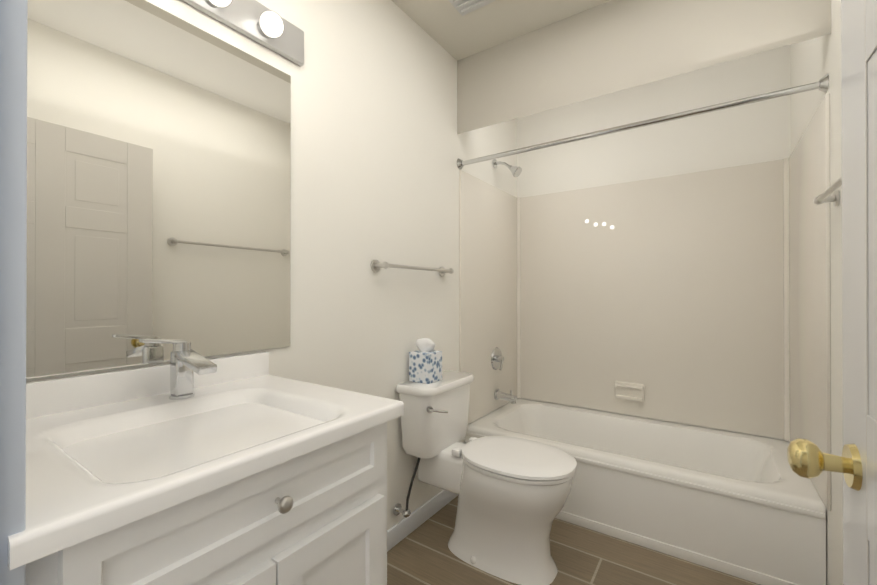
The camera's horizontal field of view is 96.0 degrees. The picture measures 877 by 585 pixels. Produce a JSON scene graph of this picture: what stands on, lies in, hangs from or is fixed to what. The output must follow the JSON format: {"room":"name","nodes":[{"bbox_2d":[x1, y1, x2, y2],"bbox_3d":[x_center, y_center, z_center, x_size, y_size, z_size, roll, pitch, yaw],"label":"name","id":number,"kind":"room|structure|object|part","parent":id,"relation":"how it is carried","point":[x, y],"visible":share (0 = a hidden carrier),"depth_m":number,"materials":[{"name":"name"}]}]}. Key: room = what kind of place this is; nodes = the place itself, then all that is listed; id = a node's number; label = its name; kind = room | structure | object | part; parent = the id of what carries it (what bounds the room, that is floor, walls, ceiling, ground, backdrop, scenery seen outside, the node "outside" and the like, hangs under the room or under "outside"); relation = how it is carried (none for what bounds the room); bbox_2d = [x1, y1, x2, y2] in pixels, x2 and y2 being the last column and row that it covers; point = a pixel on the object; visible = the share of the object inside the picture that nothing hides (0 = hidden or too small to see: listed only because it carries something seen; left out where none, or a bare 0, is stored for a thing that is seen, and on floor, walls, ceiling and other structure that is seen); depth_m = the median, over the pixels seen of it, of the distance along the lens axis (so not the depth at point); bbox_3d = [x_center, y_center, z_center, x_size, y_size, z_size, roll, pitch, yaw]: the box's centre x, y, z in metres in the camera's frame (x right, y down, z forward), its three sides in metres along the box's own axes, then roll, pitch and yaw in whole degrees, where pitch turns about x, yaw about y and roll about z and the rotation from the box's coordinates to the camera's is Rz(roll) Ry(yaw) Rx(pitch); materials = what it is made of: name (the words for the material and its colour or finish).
{"room":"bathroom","nodes":[
{"label":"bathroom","id":0,"kind":"room"},
{"bbox_2d":[26,0,516,529],"bbox_3d":[-0.220,-0.088,1.856,0.120,2.440,2.895,0,0,35],"label":"wall","id":1,"kind":"structure","parent":0,"point":[380,144],"depth_m":1.67,"materials":[{"name":"white paint"}]},
{"bbox_2d":[26,352,268,418],"bbox_3d":[-0.725,0.224,0.992,0.020,0.074,0.640,0,0,35],"label":"backsplash","id":2,"kind":"structure","parent":1,"relation":"attached to","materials":[{"name":"white stone"}]},
{"bbox_2d":[26,0,290,378],"bbox_3d":[-0.709,-0.277,1.033,0.006,0.912,0.730,0,0,35],"label":"mirror","id":3,"kind":"object","parent":1,"relation":"attached to","point":[158,171],"visible":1,"depth_m":0.99,"materials":[{"name":"clear glass"}]},
{"bbox_2d":[182,0,303,65],"bbox_3d":[-0.657,-0.843,1.027,0.100,0.115,0.770,0,0,35],"label":"sconce","id":4,"kind":"object","parent":1,"relation":"attached to","point":[258,22],"visible":1,"depth_m":1.20,"materials":[{"name":"silver metal"}]},
{"bbox_2d":[205,0,216,7],"bbox_3d":[-0.632,-0.823,1.101,0.011,0.048,0.048,0,0,35],"label":"socket","id":5,"kind":"object","parent":4,"relation":"attached to","point":[208,4],"depth_m":1.10,"materials":[{"name":"silver metal"}]},
{"bbox_3d":[-0.603,-0.823,1.081,0.072,0.072,0.072,0,0,35],"label":"bulb","id":6,"kind":"part","parent":4,"relation":"part of","materials":[{"name":"white glass"}]},
{"bbox_2d":[257,22,269,37],"bbox_3d":[-0.541,-0.823,1.233,0.011,0.048,0.048,0,0,35],"label":"socket","id":7,"kind":"object","parent":4,"relation":"attached to","point":[260,34],"depth_m":1.22,"materials":[{"name":"silver metal"}]},
{"bbox_3d":[-0.512,-0.823,1.213,0.072,0.072,0.072,0,0,35],"label":"bulb","id":8,"kind":"part","parent":4,"relation":"part of","materials":[{"name":"white glass"}]},
{"bbox_2d":[371,260,453,275],"bbox_3d":[-0.096,-0.113,1.864,0.074,0.052,0.557,0,0,35],"label":"towel rail","id":9,"kind":"object","parent":1,"relation":"attached to","point":[376,265],"visible":1,"depth_m":1.74,"materials":[{"name":"silver metal"}]},
{"bbox_3d":[-0.242,-0.113,1.658,0.052,0.022,0.022,0,0,35],"label":"post","id":10,"kind":"part","parent":9,"relation":"part of","materials":[{"name":"silver metal"}]},
{"bbox_2d":[387,489,457,551],"bbox_3d":[-0.185,1.090,1.787,0.012,0.085,1.078,0,0,35],"label":"baseboard","id":11,"kind":"structure","parent":1,"relation":"attached to","point":[398,532],"depth_m":1.90,"materials":[{"name":"white paint"}]},
{"bbox_2d":[492,159,521,176],"bbox_3d":[0.447,-0.809,2.556,0.189,0.143,0.072,0,0,35],"label":"shower head","id":12,"kind":"object","parent":1,"relation":"attached to","point":[516,171],"visible":1,"depth_m":2.53},
{"bbox_2d":[391,0,610,60],"bbox_3d":[-0.136,-1.350,1.101,1.120,0.080,4.050,0,0,35],"label":"ceiling","id":13,"kind":"structure","parent":0,"point":[449,28],"depth_m":1.89,"materials":[{"name":"grey paint"}]},
{"bbox_2d":[448,0,495,15],"bbox_3d":[0.147,-1.295,1.653,0.280,0.025,0.280,0,0,35],"label":"ceiling vent","id":14,"kind":"object","parent":13,"relation":"in","point":[463,7],"visible":0.98,"depth_m":1.77,"materials":[{"name":"grey plastic"}]},
{"bbox_2d":[387,496,759,584],"bbox_3d":[0.127,1.159,0.911,1.760,0.060,4.050,0,0,35],"label":"floor","id":15,"kind":"structure","parent":0,"point":[422,554],"depth_m":1.65,"materials":[{"name":"brown tile"}]},
{"bbox_2d":[8,338,403,584],"bbox_3d":[-0.493,0.618,0.830,0.585,1.023,0.640,0,0,35],"label":"bathroom vanity","id":16,"kind":"object","parent":15,"relation":"on","point":[187,465],"visible":0.98,"depth_m":0.73,"materials":[{"name":"white paint"}]},
{"bbox_3d":[-0.465,0.709,0.467,0.020,0.838,0.045,0,0,35],"label":"frame","id":17,"kind":"part","parent":16,"relation":"part of","materials":[{"name":"white paint"}]},
{"bbox_2d":[139,338,216,399],"bbox_3d":[-0.609,0.183,0.923,0.162,0.153,0.114,0,0,35],"label":"faucet","id":18,"kind":"object","parent":16,"relation":"on","point":[184,361],"depth_m":0.96,"materials":[{"name":"silver metal"}]},
{"bbox_3d":[-0.288,0.360,0.690,0.020,0.125,0.550,0,0,35],"label":"drawer","id":19,"kind":"part","parent":16,"relation":"part of","materials":[{"name":"white paint"}]},
{"bbox_3d":[-0.366,0.735,0.575,0.020,0.535,0.273,0,0,35],"label":"door","id":20,"kind":"part","parent":16,"relation":"part of","materials":[{"name":"white paint"}]},
{"bbox_3d":[-0.304,0.446,0.701,0.020,0.066,0.520,0,0,35],"label":"frame","id":21,"kind":"part","parent":16,"relation":"part of","materials":[{"name":"white paint"}]},
{"bbox_3d":[-0.260,0.360,0.671,0.020,0.028,0.028,0,0,35],"label":"knob","id":22,"kind":"part","parent":16,"relation":"part of","materials":[{"name":"silver metal"}]},
{"bbox_3d":[-0.209,0.736,0.803,0.020,0.535,0.273,0,0,35],"label":"door","id":23,"kind":"part","parent":16,"relation":"part of","materials":[{"name":"white paint"}]},
{"bbox_3d":[-0.144,0.710,0.933,0.020,0.838,0.045,0,0,35],"label":"frame","id":24,"kind":"part","parent":16,"relation":"part of","materials":[{"name":"white paint"}]},
{"bbox_2d":[393,370,576,584],"bbox_3d":[0.221,0.772,1.726,0.735,0.720,0.437,0,0,35],"label":"toilet","id":25,"kind":"object","parent":15,"relation":"on","point":[513,493],"visible":1,"depth_m":1.62,"materials":[{"name":"white ceramic"}]},
{"bbox_2d":[409,338,441,383],"bbox_3d":[-0.060,0.312,1.844,0.113,0.197,0.112,0,0,35],"label":"tissue box","id":26,"kind":"object","parent":25,"relation":"on","point":[425,363],"visible":1,"depth_m":1.81,"materials":[{"name":"multicoloured cardboard"}]},
{"bbox_3d":[-0.001,0.587,1.888,0.171,0.280,0.400,0,0,35],"label":"tank","id":27,"kind":"part","parent":25,"relation":"part of","materials":[{"name":"white ceramic"}]},
{"bbox_3d":[0.003,0.430,1.886,0.195,0.035,0.424,0,0,35],"label":"tank lid","id":28,"kind":"part","parent":25,"relation":"part of","materials":[{"name":"white ceramic"}]},
{"bbox_3d":[0.000,0.507,1.687,0.070,0.020,0.059,0,0,35],"label":"flush lever","id":29,"kind":"part","parent":25,"relation":"part of","materials":[{"name":"silver metal"}]},
{"bbox_3d":[0.330,0.706,1.660,0.472,0.018,0.368,0,0,35],"label":"seat","id":30,"kind":"part","parent":25,"relation":"part of","materials":[{"name":"white plastic"}]},
{"bbox_3d":[0.332,0.682,1.659,0.476,0.026,0.372,0,0,35],"label":"seat lid","id":31,"kind":"part","parent":25,"relation":"part of","materials":[{"name":"white plastic"}]},
{"bbox_2d":[465,398,825,584],"bbox_3d":[0.990,0.953,2.164,1.512,0.360,0.762,0,0,35],"label":"bathtub","id":32,"kind":"object","parent":15,"relation":"on","point":[751,508],"visible":0.71,"depth_m":1.77,"materials":[{"name":"white ceramic"}]},
{"bbox_2d":[457,0,830,133],"bbox_3d":[0.749,-1.100,1.821,1.520,0.415,0.060,0,0,35],"label":"wall","id":33,"kind":"structure","parent":0,"point":[611,46],"depth_m":1.75,"materials":[{"name":"grey paint"}]},
{"bbox_2d":[517,45,790,439],"bbox_3d":[1.242,-0.085,2.534,1.520,2.440,0.120,0,0,35],"label":"wall","id":34,"kind":"structure","parent":0,"point":[754,133],"depth_m":2.38,"materials":[{"name":"white paint"}]},
{"bbox_2d":[459,93,830,510],"bbox_3d":[0.978,0.035,2.150,1.536,1.464,0.828,0,0,35],"label":"wall","id":35,"kind":"structure","parent":34,"relation":"attached to","point":[702,298],"depth_m":2.33,"materials":[{"name":"white plastic"}]},
{"bbox_2d":[491,347,503,369],"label":"tub valve","id":36,"kind":"object","parent":35,"relation":"attached to","point":[497,359],"depth_m":2.57,"materials":[{"name":"silver metal"}]},
{"bbox_2d":[494,389,516,403],"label":"tub spout","id":37,"kind":"object","parent":35,"relation":"attached to","point":[498,394],"depth_m":2.54,"materials":[{"name":"silver metal"}]},
{"bbox_3d":[0.439,0.672,2.556,0.129,0.057,0.052,0,0,35],"label":"spout","id":38,"kind":"part","parent":37,"relation":"part of","materials":[{"name":"silver metal"}]},
{"bbox_2d":[790,0,842,584],"bbox_3d":[1.130,-0.091,0.926,0.120,2.440,2.895,0,0,35],"label":"wall","id":39,"kind":"structure","parent":0,"point":[817,59],"depth_m":1.35,"materials":[{"name":"white paint"}]},
{"bbox_2d":[457,74,828,169],"bbox_3d":[0.757,-0.741,1.832,1.519,0.082,0.104,0,0,35],"label":"rail","id":40,"kind":"object","parent":39,"relation":"attached to","point":[822,84],"visible":1,"depth_m":1.68,"materials":[{"name":"silver metal"}]},
{"bbox_2d":[813,177,841,205],"bbox_3d":[1.072,-0.311,1.001,0.060,0.052,0.812,0,0,35],"label":"towel rail","id":41,"kind":"object","parent":39,"relation":"attached to","point":[825,197],"visible":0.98,"depth_m":1.28,"materials":[{"name":"silver metal"}]},
{"bbox_3d":[1.290,-0.310,1.311,0.037,0.022,0.022,0,0,35],"label":"post","id":42,"kind":"part","parent":41,"relation":"part of","materials":[{"name":"silver metal"}]},
{"bbox_2d":[787,0,876,584],"bbox_3d":[0.420,0.162,0.299,0.152,1.905,0.810,0,0,35],"label":"door","id":43,"kind":"structure","parent":39,"relation":"in","point":[805,457],"depth_m":0.56,"materials":[{"name":"paint"}]},
{"bbox_3d":[0.566,0.256,0.610,0.039,0.058,0.058,0,0,35],"label":"knob","id":44,"kind":"part","parent":43,"relation":"part of","materials":[{"name":"gold metal"}]},
{"bbox_3d":[0.592,0.256,0.593,0.032,0.028,0.028,0,0,35],"label":"door knob neck","id":45,"kind":"part","parent":43,"relation":"part of","materials":[{"name":"gold metal"}]},
{"bbox_2d":[842,443,862,490],"bbox_3d":[0.608,0.256,0.582,0.008,0.066,0.066,0,0,35],"label":"backplate","id":46,"kind":"object","parent":43,"relation":"attached to","point":[853,477],"visible":0.85,"depth_m":0.56,"materials":[{"name":"gold metal"}]},
{"bbox_3d":[0.617,0.163,0.585,0.003,1.905,0.115,0,0,35],"label":"door stile","id":47,"kind":"part","parent":43,"relation":"part of","materials":[{"name":"white wood"}]},
{"bbox_3d":[0.517,-0.365,0.440,0.004,0.100,0.239,0,0,35],"label":"door rail","id":48,"kind":"part","parent":43,"relation":"part of","materials":[{"name":"white wood"}]},
{"bbox_3d":[0.517,0.250,0.438,0.004,0.170,0.239,0,0,35],"label":"door rail","id":49,"kind":"part","parent":43,"relation":"part of","materials":[{"name":"white wood"}]},
{"bbox_3d":[-0.729,-0.092,0.522,0.555,2.440,0.120,0,0,35],"label":"wall","id":50,"kind":"structure","parent":0,"visible":0},
{"bbox_2d":[0,0,27,584],"bbox_3d":[-0.479,0.125,0.436,0.063,2.005,0.024,0,0,35],"label":"door frame","id":51,"kind":"structure","parent":50,"relation":"attached to","point":[13,151],"depth_m":0.42,"materials":[{"name":"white paint"}]}
]}

